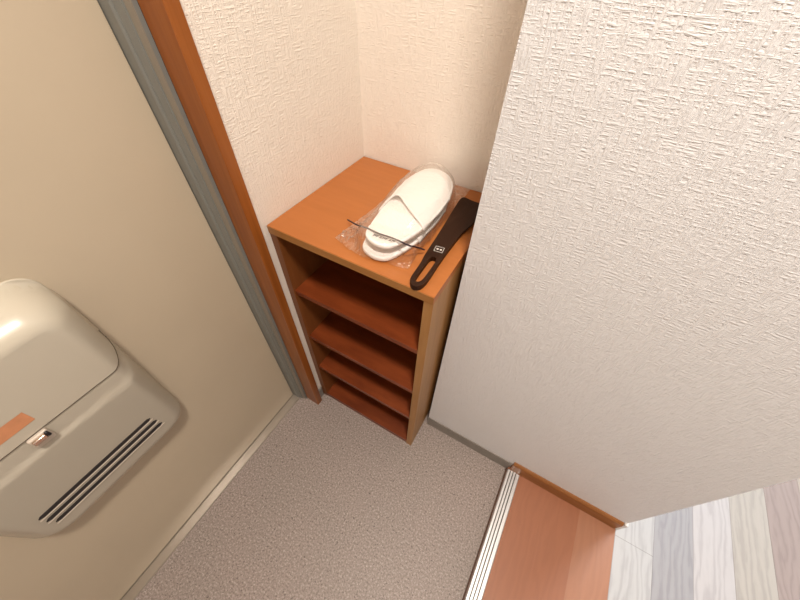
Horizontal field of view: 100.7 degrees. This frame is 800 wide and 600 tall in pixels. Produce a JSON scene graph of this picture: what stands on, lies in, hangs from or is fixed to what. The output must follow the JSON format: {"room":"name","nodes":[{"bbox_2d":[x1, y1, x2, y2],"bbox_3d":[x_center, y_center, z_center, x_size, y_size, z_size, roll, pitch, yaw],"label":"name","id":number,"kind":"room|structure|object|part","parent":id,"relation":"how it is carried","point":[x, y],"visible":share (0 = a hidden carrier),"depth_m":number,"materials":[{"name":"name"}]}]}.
{"room":"apartment entryway","nodes":[
{"label":"apartment entryway","id":0,"kind":"room"},
{"bbox_2d":[180,0,363,388],"bbox_3d":[-0.250,-0.571,0.524,0.192,2.460,0.434,24,53,18],"label":"wall","id":1,"kind":"structure","parent":0,"point":[283,76],"depth_m":0.60,"materials":[{"name":"white paint"}]},
{"bbox_2d":[0,0,292,599],"bbox_3d":[-0.608,-0.035,0.256,0.045,2.014,0.846,24,53,18],"label":"door","id":2,"kind":"structure","parent":1,"relation":"in","point":[98,209],"depth_m":0.58,"materials":[{"name":"metal"}]},
{"bbox_2d":[0,278,180,538],"bbox_3d":[-0.553,0.221,0.530,0.084,0.465,0.300,24,53,18],"label":"mailbox","id":3,"kind":"object","parent":2,"relation":"attached to","point":[77,412],"visible":1,"depth_m":0.51,"materials":[{"name":"plastic"}]},
{"bbox_3d":[-0.553,0.123,0.419,0.076,0.170,0.294,24,53,18],"label":"lid","id":4,"kind":"part","parent":3,"relation":"part of","materials":[{"name":"plastic"}]},
{"bbox_2d":[120,395,299,599],"bbox_3d":[-0.622,0.631,1.017,0.074,0.004,0.848,24,53,18],"label":"trim","id":5,"kind":"structure","parent":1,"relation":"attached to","point":[162,557],"depth_m":1.01,"materials":[{"name":"metal"}]},
{"bbox_2d":[137,1,306,395],"bbox_3d":[-0.319,-0.308,0.479,0.002,2.060,0.014,24,53,18],"label":"trim","id":6,"kind":"structure","parent":1,"relation":"attached to","point":[137,1],"depth_m":0.53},
{"bbox_2d":[137,0,321,404],"bbox_3d":[-0.294,-0.305,0.465,0.052,2.080,0.022,24,53,18],"label":"trim","id":7,"kind":"structure","parent":1,"relation":"attached to","point":[166,20],"depth_m":0.53,"materials":[{"name":"brown wood"}]},
{"bbox_2d":[318,387,323,396],"bbox_3d":[-0.297,0.347,1.238,0.005,0.058,0.022,24,53,18],"label":"baseboard","id":8,"kind":"structure","parent":1,"relation":"attached to","point":[320,388],"depth_m":1.24,"materials":[{"name":"grey plastic"}]},
{"bbox_2d":[356,0,527,192],"bbox_3d":[0.104,-0.586,0.549,0.396,2.460,0.072,24,53,18],"label":"wall","id":9,"kind":"structure","parent":0,"point":[435,74],"depth_m":0.67,"materials":[{"name":"white paint"}]},
{"bbox_2d":[135,394,799,599],"bbox_3d":[1.181,0.437,1.274,2.800,0.085,3.850,24,53,18],"label":"floor","id":10,"kind":"structure","parent":0,"point":[332,504],"depth_m":0.98,"materials":[{"name":"carpet"}]},
{"bbox_2d":[267,156,481,444],"bbox_3d":[-0.029,0.062,1.015,0.381,0.781,0.356,24,53,18],"label":"shoe rack","id":11,"kind":"object","parent":10,"relation":"on","point":[376,343],"visible":0.81,"depth_m":0.80,"materials":[{"name":"brown wood"}]},
{"bbox_3d":[-0.186,-0.003,1.079,0.019,0.762,0.354,24,53,18],"label":"panel","id":12,"kind":"part","parent":11,"relation":"part of","materials":[{"name":"brown wood"}]},
{"bbox_2d":[295,259,423,353],"bbox_3d":[-0.025,-0.064,0.868,0.343,0.015,0.344,24,53,18],"label":"shelf","id":13,"kind":"object","parent":11,"relation":"attached to","point":[390,313],"depth_m":0.80,"materials":[{"name":"brown wood"}]},
{"bbox_2d":[309,312,416,392],"bbox_3d":[-0.030,0.063,1.016,0.343,0.015,0.344,24,53,18],"label":"shelf","id":14,"kind":"object","parent":11,"relation":"attached to","point":[394,363],"depth_m":0.94,"materials":[{"name":"brown wood"}]},
{"bbox_2d":[319,350,411,418],"bbox_3d":[-0.034,0.177,1.148,0.343,0.015,0.344,24,53,18],"label":"shelf","id":15,"kind":"object","parent":11,"relation":"attached to","point":[371,384],"depth_m":1.06,"materials":[{"name":"brown wood"}]},
{"bbox_3d":[-0.040,0.310,1.301,0.343,0.020,0.346,24,53,18],"label":"panel","id":16,"kind":"part","parent":11,"relation":"part of","materials":[{"name":"brown wood"}]},
{"bbox_3d":[-0.019,-0.187,0.728,0.381,0.019,0.354,24,53,18],"label":"panel","id":17,"kind":"part","parent":11,"relation":"part of","materials":[{"name":"brown wood"}]},
{"bbox_2d":[337,162,457,249],"bbox_3d":[0.019,-0.203,0.689,0.180,0.058,0.334,24,53,18],"label":"plastic bag","id":18,"kind":"object","parent":11,"relation":"on","point":[451,176],"visible":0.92,"depth_m":0.66,"materials":[{"name":"clear plastic"}]},
{"bbox_2d":[363,203,447,260],"bbox_3d":[0.022,-0.184,0.693,0.118,0.027,0.304,24,53,18],"label":"slipper","id":19,"kind":"object","parent":18,"relation":"in","point":[376,253],"visible":0.29,"depth_m":0.62,"materials":[{"name":"white"}]},
{"bbox_2d":[366,168,452,248],"bbox_3d":[0.029,-0.204,0.678,0.118,0.027,0.304,24,53,18],"label":"slipper","id":20,"kind":"object","parent":19,"relation":"on","point":[421,198],"visible":0.99,"depth_m":0.66,"materials":[{"name":"white"}]},
{"bbox_2d":[373,234,394,241],"bbox_3d":[-0.029,-0.112,0.601,0.042,0.001,0.011,24,53,18],"label":"print","id":21,"kind":"object","parent":20,"relation":"on","point":[374,234],"depth_m":0.60},
{"bbox_3d":[0.128,0.139,0.967,0.019,0.762,0.354,24,53,18],"label":"panel","id":22,"kind":"part","parent":11,"relation":"part of","materials":[{"name":"brown wood"}]},
{"bbox_2d":[410,197,478,290],"bbox_3d":[0.097,-0.117,0.644,0.068,0.021,0.290,24,53,18],"label":"shoehorn","id":23,"kind":"object","parent":11,"relation":"on","point":[462,217],"visible":0.9,"depth_m":0.65,"materials":[{"name":"brown plastic"}]},
{"bbox_2d":[427,0,799,522],"bbox_3d":[1.053,-1.040,0.975,0.631,2.460,2.610,24,53,18],"label":"wall","id":24,"kind":"structure","parent":0,"point":[624,333],"depth_m":0.45,"materials":[{"name":"white paint"}]},
{"bbox_2d":[462,468,506,599],"bbox_3d":[0.024,0.994,0.720,0.003,0.012,1.337,24,53,18],"label":"trim","id":25,"kind":"structure","parent":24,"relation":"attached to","point":[506,468],"depth_m":0.98,"materials":[{"name":"silver metal"}]},
{"bbox_2d":[464,469,519,599],"bbox_3d":[0.040,0.998,0.704,0.040,0.022,1.330,24,53,18],"label":"trim","id":26,"kind":"structure","parent":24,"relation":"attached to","point":[483,587],"depth_m":0.96,"materials":[{"name":"metal"}]},
{"bbox_2d":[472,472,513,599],"bbox_3d":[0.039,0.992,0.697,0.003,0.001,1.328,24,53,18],"label":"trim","id":27,"kind":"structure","parent":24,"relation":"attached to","point":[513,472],"depth_m":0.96,"materials":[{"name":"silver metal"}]},
{"bbox_2d":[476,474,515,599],"bbox_3d":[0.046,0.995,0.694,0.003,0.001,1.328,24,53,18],"label":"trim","id":28,"kind":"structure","parent":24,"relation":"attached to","point":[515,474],"depth_m":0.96,"materials":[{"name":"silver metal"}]},
{"bbox_2d":[427,417,623,528],"bbox_3d":[0.369,0.546,1.075,0.624,0.080,0.010,24,53,18],"label":"baseboard","id":29,"kind":"structure","parent":24,"relation":"attached to","point":[579,503],"depth_m":1.04,"materials":[{"name":"brown wood"}]},
{"bbox_2d":[615,522,628,529],"bbox_3d":[0.646,0.657,0.967,0.009,0.062,0.014,24,53,18],"label":"trim","id":30,"kind":"structure","parent":24,"relation":"attached to","point":[625,525],"depth_m":0.95,"materials":[{"name":"white"}]},
{"bbox_3d":[-0.553,-0.823,-0.651,0.192,0.370,0.897,24,53,18],"label":"wall","id":31,"kind":"structure","parent":0,"visible":0},
{"bbox_2d":[97,0,306,398],"bbox_3d":[-0.375,-0.321,0.489,0.112,2.060,0.022,24,53,18],"label":"trim","id":32,"kind":"structure","parent":31,"relation":"attached to","point":[115,12],"depth_m":0.55,"materials":[{"name":"grey paint"}]}
]}

